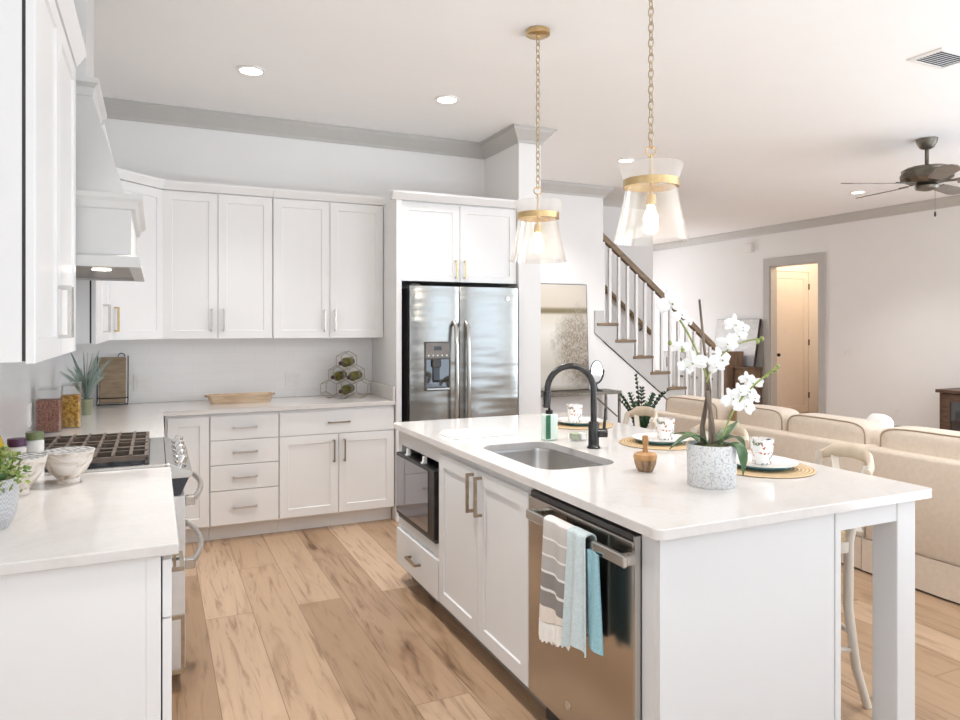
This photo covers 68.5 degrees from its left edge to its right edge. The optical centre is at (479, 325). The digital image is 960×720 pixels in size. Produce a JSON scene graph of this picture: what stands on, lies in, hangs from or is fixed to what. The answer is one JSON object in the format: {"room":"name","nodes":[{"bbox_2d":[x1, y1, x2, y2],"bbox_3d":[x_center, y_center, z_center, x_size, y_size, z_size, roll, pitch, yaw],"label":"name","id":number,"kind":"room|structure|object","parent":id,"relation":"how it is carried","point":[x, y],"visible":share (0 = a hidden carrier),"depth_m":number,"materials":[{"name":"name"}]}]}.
{"room":"kitchen","nodes":[
{"label":"kitchen","id":0,"kind":"room"},
{"bbox_2d":[102,118,484,418],"bbox_3d":[-1.483,-0.070,5.725,3.300,3.100,0.140,0,0,-25],"label":"wall","id":1,"kind":"structure","parent":0,"point":[166,152],"depth_m":5.61,"materials":[{"name":"white paint"}]},
{"bbox_2d":[109,167,164,339],"bbox_3d":[-2.500,-0.464,4.808,0.681,1.112,0.673,0,0,-25],"label":"upper cabinet","id":2,"kind":"object","parent":1,"relation":"attached to","point":[136,307],"visible":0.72,"depth_m":4.79,"materials":[{"name":"white paint"}]},
{"bbox_2d":[134,375,151,391],"bbox_3d":[-2.475,0.420,5.177,0.125,0.120,0.009,0,0,-25],"label":"wall outlet","id":3,"kind":"object","parent":1,"relation":"attached to","point":[141,382],"visible":1,"depth_m":5.17,"materials":[{"name":"white plastic"}]},
{"bbox_2d":[62,336,371,404],"bbox_3d":[-1.928,0.322,5.438,2.252,0.484,0.008,0,0,-25],"label":"backsplash","id":4,"kind":"structure","parent":1,"relation":"attached to","point":[180,369],"depth_m":5.42,"materials":[{"name":"white tile"}]},
{"bbox_2d":[162,180,272,338],"bbox_3d":[-1.948,-0.464,5.232,0.751,1.112,0.364,0,0,-25],"label":"upper cabinet","id":5,"kind":"object","parent":1,"relation":"attached to","point":[217,238],"visible":0.97,"depth_m":5.09,"materials":[{"name":"white paint"}]},
{"bbox_2d":[103,97,484,159],"bbox_3d":[-1.433,-1.560,5.616,3.300,0.120,0.100,0,0,-25],"label":"trim","id":6,"kind":"structure","parent":1,"relation":"attached to","point":[119,109],"depth_m":5.56,"materials":[{"name":"beige paint"}]},
{"bbox_2d":[272,188,384,337],"bbox_3d":[-1.218,-0.464,5.569,0.853,1.112,0.364,0,0,-25],"label":"upper cabinet","id":7,"kind":"object","parent":1,"relation":"attached to","point":[327,248],"visible":0.97,"depth_m":5.42,"materials":[{"name":"white paint"}]},
{"bbox_2d":[485,143,540,414],"bbox_3d":[0.033,-0.070,6.622,0.205,3.100,1.800,0,0,-25],"label":"wall","id":8,"kind":"structure","parent":0,"point":[510,173],"depth_m":5.81,"materials":[{"name":"white paint"}]},
{"bbox_2d":[480,123,518,158],"bbox_3d":[0.156,-1.560,5.991,0.100,0.120,0.750,0,0,-25],"label":"trim","id":9,"kind":"structure","parent":8,"relation":"attached to","point":[505,138],"depth_m":5.96,"materials":[{"name":"beige paint"}]},
{"bbox_2d":[514,123,556,144],"bbox_3d":[0.431,-1.560,5.759,0.405,0.120,0.100,0,0,-25],"label":"trim","id":10,"kind":"structure","parent":8,"relation":"attached to","point":[525,133],"depth_m":5.75,"materials":[{"name":"beige paint"}]},
{"bbox_2d":[94,0,959,244],"bbox_3d":[2.903,-1.680,6.183,11.950,0.120,16.200,0,0,-25],"label":"ceiling","id":11,"kind":"structure","parent":0,"point":[763,109],"depth_m":4.62,"materials":[{"name":"paint"}]},
{"bbox_2d":[236,65,265,75],"bbox_3d":[-1.449,-1.614,4.461,0.180,0.008,0.180,0,0,-25],"label":"recessed light","id":12,"kind":"object","parent":11,"relation":"in","point":[250,70],"visible":1,"depth_m":4.45,"materials":[{"name":"white plastic"}]},
{"bbox_2d":[434,95,459,103],"bbox_3d":[-0.236,-1.614,5.031,0.180,0.008,0.180,0,0,-25],"label":"recessed light","id":13,"kind":"object","parent":11,"relation":"in","point":[443,99],"visible":1,"depth_m":5.03,"materials":[{"name":"white plastic"}]},
{"bbox_2d":[512,25,566,260],"bbox_3d":[0.317,-0.987,3.862,0.314,1.264,0.314,0,0,-25],"label":"pendant light","id":14,"kind":"object","parent":11,"relation":"hanging from","point":[538,32],"visible":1,"depth_m":3.85,"materials":[{"name":"gold metal"}]},
{"bbox_2d":[534,224,541,232],"bbox_3d":[0.317,-0.532,3.862,0.044,0.045,0.044,0,0,-25],"label":"socket","id":15,"kind":"object","parent":14,"relation":"attached to","point":[537,227],"depth_m":3.85,"materials":[{"name":"gold metal"}]},
{"bbox_2d":[617,158,634,162],"bbox_3d":[1.424,-1.614,6.880,0.180,0.008,0.180,0,0,-25],"label":"recessed light","id":16,"kind":"object","parent":11,"relation":"in","point":[622,160],"visible":1,"depth_m":6.88,"materials":[{"name":"white plastic"}]},
{"bbox_2d":[616,0,689,240],"bbox_3d":[0.723,-0.987,2.982,0.314,1.264,0.314,0,0,-25],"label":"pendant light","id":17,"kind":"object","parent":11,"relation":"hanging from","point":[635,183],"visible":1,"depth_m":2.97,"materials":[{"name":"gold metal"}]},
{"bbox_2d":[646,194,655,205],"bbox_3d":[0.723,-0.532,2.982,0.044,0.045,0.044,0,0,-25],"label":"socket","id":18,"kind":"object","parent":17,"relation":"attached to","point":[650,198],"depth_m":2.96,"materials":[{"name":"gold metal"}]},
{"bbox_2d":[841,136,959,216],"bbox_3d":[3.874,-1.282,6.153,1.401,0.675,1.384,0,0,-25],"label":"ceiling fan","id":19,"kind":"object","parent":11,"relation":"hanging from","point":[926,177],"visible":1,"depth_m":6.04,"materials":[{"name":"grey metal"}]},
{"bbox_2d":[907,47,959,68],"bbox_3d":[2.793,-1.613,4.261,0.340,0.013,0.211,0,0,-25],"label":"ceiling vent","id":20,"kind":"object","parent":11,"relation":"in","point":[941,58],"visible":1,"depth_m":4.26,"materials":[{"name":"white plastic"}]},
{"bbox_2d":[172,412,959,719],"bbox_3d":[2.903,1.540,6.183,11.950,0.120,16.200,0,0,-25],"label":"floor","id":21,"kind":"structure","parent":0,"point":[319,623],"depth_m":3.28,"materials":[{"name":"brown wood"}]},
{"bbox_2d":[0,551,184,719],"bbox_3d":[-1.309,1.038,2.216,0.672,0.884,1.080,0,0,-25],"label":"base cabinet","id":22,"kind":"object","parent":21,"relation":"on","point":[89,642],"visible":0.59,"depth_m":1.77,"materials":[{"name":"white paint"}]},
{"bbox_2d":[0,466,178,575],"bbox_3d":[-1.309,0.580,2.203,0.648,0.030,1.107,0,0,-25],"label":"countertop","id":23,"kind":"structure","parent":22,"relation":"on","point":[119,515],"depth_m":2.03,"materials":[{"name":"white stone"}]},
{"bbox_2d":[0,443,32,529],"bbox_3d":[-1.385,0.441,1.968,0.237,0.247,0.234,0,0,-25],"label":"greenery","id":24,"kind":"object","parent":23,"relation":"on","point":[9,480],"visible":1,"depth_m":1.96,"materials":[{"name":"green plant"}]},
{"bbox_2d":[6,437,26,452],"bbox_3d":[-1.689,0.487,2.569,0.063,0.155,0.063,0,0,-25],"label":"spice jar","id":25,"kind":"object","parent":23,"relation":"on","point":[17,444],"visible":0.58,"depth_m":2.55,"materials":[{"name":"white ceramic"}]},
{"bbox_2d":[4,452,47,495],"bbox_3d":[-1.558,0.502,2.365,0.187,0.125,0.187,0,0,-25],"label":"stone bowl","id":26,"kind":"object","parent":23,"relation":"on","point":[37,460],"visible":0.46,"depth_m":2.35,"materials":[{"name":"beige stone"}]},
{"bbox_2d":[25,431,43,477],"bbox_3d":[-1.662,0.480,2.631,0.063,0.170,0.063,0,0,-25],"label":"spice jar","id":27,"kind":"object","parent":23,"relation":"on","point":[34,440],"visible":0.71,"depth_m":2.61,"materials":[{"name":"white ceramic"}]},
{"bbox_2d":[40,446,94,483],"bbox_3d":[-1.490,0.507,2.551,0.172,0.116,0.172,0,0,-25],"label":"stone bowl","id":28,"kind":"object","parent":23,"relation":"on","point":[66,464],"visible":0.95,"depth_m":2.51,"materials":[{"name":"beige stone"}]},
{"bbox_2d":[43,431,203,669],"bbox_3d":[-1.634,0.996,3.084,0.790,0.968,0.754,0,0,-25],"label":"gas range","id":29,"kind":"object","parent":21,"relation":"on","point":[127,450],"visible":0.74,"depth_m":2.90,"materials":[{"name":"silver metal"}]},
{"bbox_2d":[44,437,165,475],"bbox_3d":[-1.706,0.570,3.051,0.633,0.030,0.754,0,0,-25],"label":"cooktop","id":30,"kind":"object","parent":29,"relation":"in","point":[157,446],"depth_m":2.83,"materials":[{"name":"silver metal"}]},
{"bbox_2d":[164,414,208,542],"bbox_3d":[-2.093,1.038,5.014,0.277,0.884,0.620,0,0,-25],"label":"base cabinet","id":31,"kind":"object","parent":21,"relation":"on","point":[194,429],"visible":0.61,"depth_m":4.77,"materials":[{"name":"white paint"}]},
{"bbox_2d":[209,411,278,539],"bbox_3d":[-1.750,1.038,5.153,0.457,0.884,0.655,0,0,-25],"label":"base cabinet","id":32,"kind":"object","parent":21,"relation":"on","point":[243,446],"visible":0.98,"depth_m":4.89,"materials":[{"name":"white paint"}]},
{"bbox_2d":[277,405,393,531],"bbox_3d":[-1.155,1.038,5.427,0.850,0.884,0.655,0,0,-25],"label":"base cabinet","id":33,"kind":"object","parent":21,"relation":"on","point":[336,465],"visible":0.95,"depth_m":5.16,"materials":[{"name":"white paint"}]},
{"bbox_2d":[372,190,520,521],"bbox_3d":[-0.301,0.230,5.812,1.079,2.500,0.689,0,0,-25],"label":"tall cabinet","id":34,"kind":"object","parent":21,"relation":"on","point":[430,239],"visible":0.89,"depth_m":5.53,"materials":[{"name":"white paint"}]},
{"bbox_2d":[402,284,517,421],"bbox_3d":[-0.234,0.580,5.775,0.920,1.800,0.774,0,0,-25],"label":"refrigerator","id":35,"kind":"object","parent":21,"relation":"on","point":[460,344],"visible":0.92,"depth_m":5.46,"materials":[{"name":"grey metal"}]},
{"bbox_2d":[541,389,621,422],"bbox_3d":[0.887,1.105,7.798,1.440,0.750,0.300,0,0,-25],"label":"console table","id":36,"kind":"object","parent":21,"relation":"on","point":[604,392],"visible":0.3,"depth_m":7.87,"materials":[{"name":"grey metal"}]},
{"bbox_2d":[541,283,588,391],"bbox_3d":[0.932,0.126,7.962,0.660,1.205,0.084,0,0,-25],"label":"canvas painting","id":37,"kind":"object","parent":36,"relation":"on","point":[564,324],"visible":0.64,"depth_m":7.95,"materials":[{"name":"paint"}]},
{"bbox_2d":[589,360,604,390],"bbox_3d":[1.317,0.559,7.963,0.143,0.340,0.178,0,0,27],"label":"mirror","id":38,"kind":"object","parent":36,"relation":"on","point":[596,369],"visible":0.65,"depth_m":7.96,"materials":[{"name":"black mirror"}]},
{"bbox_2d":[591,361,601,381],"bbox_3d":[1.318,0.515,7.962,0.150,0.236,0.008,0,0,-25],"label":"mirror glass","id":39,"kind":"object","parent":38,"relation":"on","point":[596,367],"depth_m":7.96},
{"bbox_2d":[526,489,641,719],"bbox_3d":[0.581,1.048,2.466,0.679,0.865,0.663,0,0,-25],"label":"dishwasher","id":40,"kind":"object","parent":21,"relation":"on","point":[571,686],"visible":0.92,"depth_m":2.22,"materials":[{"name":"grey metal"}]},
{"bbox_2d":[539,515,573,650],"bbox_3d":[0.262,0.859,2.342,0.063,0.423,0.177,0,0,-25],"label":"striped towel","id":41,"kind":"object","parent":40,"relation":"hanging from","point":[554,544],"visible":0.82,"depth_m":2.36,"materials":[{"name":"grey fabric"}]},
{"bbox_2d":[561,526,603,657],"bbox_3d":[0.328,0.837,2.195,0.070,0.383,0.180,0,0,-25],"label":"dish towel","id":42,"kind":"object","parent":40,"relation":"hanging from","point":[582,613],"visible":0.98,"depth_m":2.19,"materials":[{"name":"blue fabric"}]},
{"bbox_2d":[623,406,657,429],"bbox_3d":[0.806,0.991,4.278,0.518,0.987,0.430,0,0,-12],"label":"counter stool","id":43,"kind":"object","parent":21,"relation":"on","point":[638,411],"visible":0.16,"depth_m":4.40,"materials":[{"name":"brown wood"}]},
{"bbox_2d":[619,374,668,427],"bbox_3d":[1.607,0.979,7.065,0.483,1.000,0.474,0,0,-25],"label":"plant","id":44,"kind":"object","parent":21,"relation":"on","point":[644,420],"visible":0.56,"depth_m":7.04,"materials":[{"name":"green plant"}]},
{"bbox_2d":[399,431,914,719],"bbox_3d":[0.519,1.038,3.287,1.105,0.884,2.354,0,0,-25],"label":"kitchen island","id":45,"kind":"object","parent":21,"relation":"on","point":[742,623],"visible":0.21,"depth_m":2.17,"materials":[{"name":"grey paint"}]},
{"bbox_2d":[397,431,441,600],"bbox_3d":[-0.164,0.986,3.883,0.476,0.779,0.661,0,0,-25],"label":"base cabinet","id":46,"kind":"object","parent":45,"relation":"attached to","point":[418,555],"visible":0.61,"depth_m":3.77,"materials":[{"name":"grey paint"}]},
{"bbox_2d":[396,448,438,543],"bbox_3d":[-0.169,0.890,3.881,0.418,0.405,0.606,0,0,-25],"label":"microwave oven","id":47,"kind":"object","parent":46,"relation":"in","point":[417,474],"visible":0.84,"depth_m":3.73,"materials":[{"name":"black metal"}]},
{"bbox_2d":[439,449,534,687],"bbox_3d":[0.277,0.986,3.209,0.709,0.779,0.927,0,0,-25],"label":"base cabinet","id":48,"kind":"object","parent":45,"relation":"attached to","point":[484,524],"visible":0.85,"depth_m":3.00,"materials":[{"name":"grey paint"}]},
{"bbox_2d":[393,412,931,540],"bbox_3d":[0.534,0.580,3.289,1.200,0.030,2.403,0,0,-25],"label":"island countertop","id":49,"kind":"structure","parent":45,"relation":"on","point":[660,504],"depth_m":2.47,"materials":[{"name":"white stone"}]},
{"bbox_2d":[439,426,518,439],"bbox_3d":[-0.006,0.553,3.667,0.370,0.023,0.195,0,0,-25],"label":"folded cloth","id":50,"kind":"object","parent":49,"relation":"on","point":[453,434],"visible":1,"depth_m":3.62,"materials":[{"name":"white fabric"}]},
{"bbox_2d":[491,448,602,469],"bbox_3d":[0.286,0.695,3.105,0.394,0.198,0.654,0,0,-25],"label":"sink","id":51,"kind":"object","parent":49,"relation":"in","point":[541,458],"visible":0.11,"depth_m":3.39,"materials":[{"name":"silver metal"}]},
{"bbox_2d":[541,405,557,440],"bbox_3d":[0.343,0.472,3.494,0.076,0.184,0.053,0,0,-25],"label":"soap bottle","id":52,"kind":"object","parent":49,"relation":"on","point":[549,421],"visible":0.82,"depth_m":3.47,"materials":[{"name":"white plastic"}]},
{"bbox_2d":[543,363,607,448],"bbox_3d":[0.440,0.368,3.262,0.298,0.394,0.062,0,0,-2],"label":"kitchen faucet","id":53,"kind":"object","parent":49,"relation":"on","point":[594,432],"visible":1,"depth_m":3.25,"materials":[{"name":"black metal"}]},
{"bbox_2d":[569,432,585,439],"bbox_3d":[0.482,0.546,3.482,0.100,0.038,0.100,0,0,-25],"label":"dish","id":54,"kind":"object","parent":49,"relation":"on","point":[580,435],"visible":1,"depth_m":3.47,"materials":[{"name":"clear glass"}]},
{"bbox_2d":[558,421,613,429],"bbox_3d":[0.566,0.561,4.027,0.392,0.006,0.392,0,0,-25],"label":"placemat","id":55,"kind":"object","parent":49,"relation":"on","point":[560,425],"visible":0.37,"depth_m":3.92,"materials":[{"name":"beige wicker"}]},
{"bbox_2d":[558,417,602,425],"bbox_3d":[0.566,0.546,4.027,0.270,0.024,0.270,0,0,-25],"label":"plate","id":56,"kind":"object","parent":55,"relation":"on","point":[584,420],"visible":0.62,"depth_m":4.01,"materials":[{"name":"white ceramic"}]},
{"bbox_2d":[567,404,582,422],"bbox_3d":[0.536,0.496,4.020,0.092,0.098,0.105,0,0,-25],"label":"cup","id":57,"kind":"object","parent":56,"relation":"on","point":[574,411],"visible":0.98,"depth_m":3.98,"materials":[{"name":"ceramic"}]},
{"bbox_2d":[633,435,656,471],"bbox_3d":[0.644,0.494,2.747,0.092,0.141,0.092,0,0,-25],"label":"dish brush","id":58,"kind":"object","parent":49,"relation":"on","point":[645,460],"visible":1,"depth_m":2.72,"materials":[{"name":"brown wood"}]},
{"bbox_2d":[619,437,691,449],"bbox_3d":[0.868,0.561,3.395,0.392,0.006,0.392,0,0,-25],"label":"placemat","id":59,"kind":"object","parent":49,"relation":"on","point":[629,441],"visible":0.56,"depth_m":3.30,"materials":[{"name":"beige wicker"}]},
{"bbox_2d":[632,433,688,444],"bbox_3d":[0.868,0.546,3.395,0.270,0.024,0.270,0,0,-25],"label":"plate","id":60,"kind":"object","parent":59,"relation":"on","point":[653,439],"visible":0.64,"depth_m":3.39,"materials":[{"name":"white ceramic"}]},
{"bbox_2d":[656,417,674,439],"bbox_3d":[0.893,0.496,3.414,0.092,0.098,0.105,0,0,-25],"label":"cup","id":61,"kind":"object","parent":60,"relation":"on","point":[664,425],"visible":0.99,"depth_m":3.38,"materials":[{"name":"ceramic"}]},
{"bbox_2d":[655,289,779,489],"bbox_3d":[0.843,0.216,2.505,0.418,0.697,0.172,0,0,19],"label":"potted orchid","id":62,"kind":"object","parent":49,"relation":"on","point":[712,462],"visible":1,"depth_m":2.49,"materials":[{"name":"plant"}]},
{"bbox_2d":[737,463,815,477],"bbox_3d":[1.120,0.561,2.801,0.392,0.006,0.392,0,0,-25],"label":"placemat","id":63,"kind":"object","parent":49,"relation":"on","point":[802,470],"visible":0.42,"depth_m":2.69,"materials":[{"name":"beige wicker"}]},
{"bbox_2d":[737,454,798,470],"bbox_3d":[1.120,0.546,2.801,0.270,0.024,0.270,0,0,-25],"label":"plate","id":64,"kind":"object","parent":63,"relation":"on","point":[778,463],"visible":0.62,"depth_m":2.76,"materials":[{"name":"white ceramic"}]},
{"bbox_2d":[750,437,773,464],"bbox_3d":[1.117,0.496,2.807,0.092,0.098,0.105,0,0,-25],"label":"cup","id":65,"kind":"object","parent":64,"relation":"on","point":[761,447],"visible":1,"depth_m":2.77,"materials":[{"name":"ceramic"}]},
{"bbox_2d":[594,233,723,399],"bbox_3d":[1.625,-0.010,8.908,3.117,3.099,1.088,0,0,-25],"label":"staircase","id":66,"kind":"structure","parent":21,"relation":"on","point":[626,349],"depth_m":8.55,"materials":[{"name":"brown wood"}]},
{"bbox_2d":[663,350,718,398],"bbox_3d":[3.802,0.960,12.412,0.402,1.040,1.480,0,0,-25],"label":"balusters","id":67,"kind":"object","parent":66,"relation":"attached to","point":[715,376],"visible":0.12,"depth_m":12.26,"materials":[{"name":"white paint"}]},
{"bbox_2d":[690,420,748,447],"bbox_3d":[1.075,0.991,3.579,0.518,0.987,0.430,0,0,-25],"label":"counter stool","id":68,"kind":"object","parent":21,"relation":"on","point":[739,430],"visible":0.14,"depth_m":3.69,"materials":[{"name":"brown wood"}]},
{"bbox_2d":[722,351,743,394],"bbox_3d":[4.169,0.950,11.673,0.374,1.060,0.150,0,0,-25],"label":"chest","id":69,"kind":"object","parent":21,"relation":"on","point":[737,357],"visible":0.27,"depth_m":11.58,"materials":[{"name":"brown wood"}]},
{"bbox_2d":[733,367,761,404],"bbox_3d":[4.404,1.080,11.588,0.462,0.800,0.180,0,0,-25],"label":"base cabinet","id":70,"kind":"object","parent":21,"relation":"on","point":[756,371],"visible":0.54,"depth_m":11.55,"materials":[{"name":"brown wood"}]},
{"bbox_2d":[713,319,761,366],"bbox_3d":[4.355,0.280,12.006,0.185,0.796,0.960,0,0,-25],"label":"canvas","id":71,"kind":"object","parent":70,"relation":"on","point":[750,348],"visible":0.57,"depth_m":11.72,"materials":[{"name":"grey paint"}]},
{"bbox_2d":[656,395,884,568],"bbox_3d":[2.317,1.028,5.343,0.962,0.881,1.958,0,0,-25],"label":"slipcovered sofa","id":72,"kind":"object","parent":21,"relation":"on","point":[796,436],"visible":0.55,"depth_m":4.77,"materials":[{"name":"beige fabric"}]},
{"bbox_2d":[666,395,732,419],"bbox_3d":[1.806,0.734,5.804,0.230,0.293,0.650,0,0,-25],"label":"cushion","id":73,"kind":"object","parent":72,"relation":"on","point":[688,405],"depth_m":5.71,"materials":[{"name":"beige fabric"}]},
{"bbox_2d":[737,404,798,429],"bbox_3d":[2.105,0.734,5.155,0.230,0.293,0.460,0,0,-25],"label":"cushion","id":74,"kind":"object","parent":72,"relation":"on","point":[764,416],"depth_m":5.04,"materials":[{"name":"beige fabric"}]},
{"bbox_2d":[788,413,884,445],"bbox_3d":[2.338,0.738,4.651,0.230,0.285,0.630,0,0,-25],"label":"cushion","id":75,"kind":"object","parent":72,"relation":"on","point":[865,432],"depth_m":4.52,"materials":[{"name":"beige fabric"}]},
{"bbox_2d":[866,413,893,428],"bbox_3d":[2.586,0.705,4.589,0.159,0.268,0.170,0,0,-25],"label":"throw pillow","id":76,"kind":"object","parent":72,"relation":"on","point":[886,421],"visible":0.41,"depth_m":4.54,"materials":[{"name":"white fabric"}]},
{"bbox_2d":[813,443,874,708],"bbox_3d":[1.330,0.991,2.930,0.518,0.987,0.430,0,0,-2],"label":"counter stool","id":77,"kind":"object","parent":21,"relation":"on","point":[835,450],"visible":0.33,"depth_m":2.74,"materials":[{"name":"brown wood"}]},
{"bbox_2d":[861,426,959,603],"bbox_3d":[3.137,1.032,3.563,0.962,0.873,1.948,0,0,-25],"label":"slipcovered sofa","id":78,"kind":"object","parent":21,"relation":"on","point":[922,456],"visible":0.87,"depth_m":3.90,"materials":[{"name":"beige fabric"}]},
{"bbox_2d":[879,426,959,459],"bbox_3d":[2.674,0.738,3.922,0.230,0.285,0.885,0,0,-25],"label":"cushion","id":79,"kind":"object","parent":78,"relation":"on","point":[933,442],"depth_m":4.02,"materials":[{"name":"beige fabric"}]},
{"bbox_2d":[935,388,959,430],"bbox_3d":[6.142,1.123,7.798,0.485,0.715,1.900,0,0,-25],"label":"media console","id":80,"kind":"object","parent":21,"relation":"on","point":[949,397],"visible":0.72,"depth_m":8.42,"materials":[{"name":"brown wood"}]},
{"bbox_3d":[-2.130,1.038,3.973,0.652,0.884,1.260,0,0,-25],"label":"base cabinet","id":81,"kind":"object","parent":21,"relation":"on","visible":0},
{"bbox_2d":[35,381,395,437],"bbox_3d":[-1.530,0.527,4.585,2.241,0.135,1.873,0,0,-25],"label":"countertop","id":82,"kind":"structure","parent":81,"relation":"on","point":[138,417],"depth_m":4.89,"materials":[{"name":"white stone"}]},
{"bbox_2d":[35,385,62,431],"bbox_3d":[-2.310,0.443,3.780,0.122,0.243,0.122,0,0,-25],"label":"glass canister","id":83,"kind":"object","parent":82,"relation":"on","point":[48,411],"visible":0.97,"depth_m":3.74,"materials":[{"name":"glass"}]},
{"bbox_2d":[60,382,81,427],"bbox_3d":[-2.282,0.440,3.936,0.102,0.250,0.102,0,0,-25],"label":"glass canister","id":84,"kind":"object","parent":82,"relation":"on","point":[71,403],"visible":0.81,"depth_m":3.90,"materials":[{"name":"glass"}]},
{"bbox_2d":[59,351,110,414],"bbox_3d":[-2.514,0.358,4.505,0.298,0.413,0.305,0,0,-25],"label":"spiky plant","id":85,"kind":"object","parent":82,"relation":"on","point":[90,379],"visible":0.96,"depth_m":4.47,"materials":[{"name":"green plant"}]},
{"bbox_2d":[96,353,128,405],"bbox_3d":[-2.622,0.378,5.031,0.204,0.370,0.102,0,0,-25],"label":"cutting board","id":86,"kind":"object","parent":82,"relation":"on","point":[112,388],"visible":0.98,"depth_m":5.04,"materials":[{"name":"beige wood"}]},
{"bbox_2d":[204,392,274,403],"bbox_3d":[-1.770,0.533,5.207,0.497,0.063,0.170,0,0,-25],"label":"wooden tray","id":87,"kind":"object","parent":82,"relation":"on","point":[254,397],"visible":1,"depth_m":5.16,"materials":[{"name":"brown wood"}]},
{"bbox_2d":[320,351,371,397],"bbox_3d":[-1.054,0.381,5.571,0.379,0.365,0.155,0,0,4],"label":"wine rack","id":88,"kind":"object","parent":82,"relation":"on","point":[356,382],"visible":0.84,"depth_m":5.53,"materials":[{"name":"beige metal"}]},
{"bbox_2d":[331,370,346,380],"bbox_3d":[-1.118,0.394,5.544,0.074,0.074,0.302,0,0,4],"label":"wine bottle","id":89,"kind":"object","parent":88,"relation":"in","point":[339,375],"visible":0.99,"depth_m":5.51,"materials":[{"name":"green glass"}]},
{"bbox_2d":[339,384,354,394],"bbox_3d":[-1.056,0.501,5.540,0.074,0.074,0.302,0,0,4],"label":"wine bottle","id":90,"kind":"object","parent":88,"relation":"in","point":[349,388],"visible":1,"depth_m":5.51,"materials":[{"name":"green glass"}]},
{"bbox_2d":[339,357,354,366],"bbox_3d":[-1.056,0.285,5.540,0.074,0.074,0.302,0,0,4],"label":"wine bottle","id":91,"kind":"object","parent":88,"relation":"in","point":[348,361],"visible":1,"depth_m":5.51,"materials":[{"name":"green glass"}]},
{"bbox_2d":[347,370,361,380],"bbox_3d":[-0.994,0.394,5.535,0.074,0.074,0.302,0,0,4],"label":"wine bottle","id":92,"kind":"object","parent":88,"relation":"in","point":[355,375],"visible":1,"depth_m":5.50,"materials":[{"name":"green glass"}]},
{"bbox_2d":[541,193,665,429],"bbox_3d":[1.291,-0.070,8.254,3.445,3.100,0.110,0,0,-25],"label":"wall","id":93,"kind":"structure","parent":0,"point":[580,222],"depth_m":8.17,"materials":[{"name":"white paint"}]},
{"bbox_2d":[541,180,614,197],"bbox_3d":[0.663,-1.560,7.848,1.965,0.120,0.100,0,0,-25],"label":"trim","id":94,"kind":"structure","parent":93,"relation":"attached to","point":[555,187],"depth_m":8.04,"materials":[{"name":"beige paint"}]},
{"bbox_2d":[603,206,652,355],"bbox_3d":[0.429,-0.070,9.018,4.330,3.100,0.120,0,0,-25],"label":"wall","id":95,"kind":"structure","parent":0,"point":[632,237],"depth_m":9.70,"materials":[{"name":"white paint"}]},
{"bbox_2d":[779,263,817,412],"bbox_3d":[5.557,-0.070,12.119,1.760,3.100,0.120,0,0,-25],"label":"wall","id":96,"kind":"structure","parent":0,"point":[815,266],"depth_m":12.16,"materials":[{"name":"white paint"}]},
{"bbox_2d":[777,266,812,411],"bbox_3d":[5.266,0.230,11.867,1.020,2.500,0.093,0,0,-25],"label":"door","id":97,"kind":"structure","parent":96,"relation":"in","point":[794,287],"depth_m":11.94,"materials":[{"name":"white paint"}]},
{"bbox_2d":[653,206,959,428],"bbox_3d":[6.465,-0.070,7.880,0.140,3.100,15.900,0,0,-25],"label":"wall","id":98,"kind":"structure","parent":0,"point":[893,282],"depth_m":9.89,"materials":[{"name":"white paint"}]},
{"bbox_2d":[743,242,753,253],"bbox_3d":[4.515,-1.315,11.871,0.060,0.170,0.200,0,0,-25],"label":"door chime","id":99,"kind":"object","parent":98,"relation":"attached to","point":[747,247],"visible":1,"depth_m":11.82,"materials":[{"name":"white plastic"}]},
{"bbox_2d":[763,252,825,413],"bbox_3d":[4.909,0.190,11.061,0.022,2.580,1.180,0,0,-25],"label":"trim","id":100,"kind":"structure","parent":98,"relation":"attached to","point":[820,257],"depth_m":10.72,"materials":[{"name":"beige paint"}]},
{"bbox_2d":[653,195,959,250],"bbox_3d":[6.398,-1.560,7.739,0.100,0.120,15.700,0,0,-25],"label":"trim","id":101,"kind":"structure","parent":98,"relation":"attached to","point":[949,201],"depth_m":10.49,"materials":[{"name":"beige paint"}]},
{"bbox_3d":[-1.067,-0.070,0.714,0.140,3.100,9.590,0,0,-25],"label":"wall","id":102,"kind":"structure","parent":0,"visible":0},
{"bbox_2d":[28,402,31,426],"bbox_3d":[-2.334,0.460,3.659,0.009,0.120,0.075,0,0,-25],"label":"wall outlet","id":103,"kind":"object","parent":102,"relation":"attached to","point":[29,404],"visible":1,"depth_m":3.64,"materials":[{"name":"white plastic"}]},
{"bbox_2d":[0,355,61,450],"bbox_3d":[-2.162,0.177,3.266,0.008,0.774,3.742,0,0,-25],"label":"backsplash","id":104,"kind":"structure","parent":102,"relation":"attached to","point":[18,380],"depth_m":3.47,"materials":[{"name":"white tile"}]},
{"bbox_2d":[0,0,85,363],"bbox_3d":[-1.424,-0.464,2.107,0.360,1.112,0.978,0,0,-25],"label":"upper cabinet","id":105,"kind":"object","parent":102,"relation":"attached to","point":[42,45],"visible":1,"depth_m":1.76,"materials":[{"name":"white paint"}]},
{"bbox_2d":[76,121,113,344],"bbox_3d":[-2.275,-0.464,3.953,0.360,1.112,1.135,0,0,-25],"label":"upper cabinet","id":106,"kind":"object","parent":102,"relation":"attached to","point":[93,308],"visible":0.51,"depth_m":3.50,"materials":[{"name":"white paint"}]},
{"bbox_2d":[73,0,145,281],"bbox_3d":[-1.751,-0.922,3.032,0.557,1.394,0.963,0,0,-25],"label":"range hood","id":107,"kind":"object","parent":102,"relation":"attached to","point":[109,220],"visible":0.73,"depth_m":2.72,"materials":[{"name":"white paint"}]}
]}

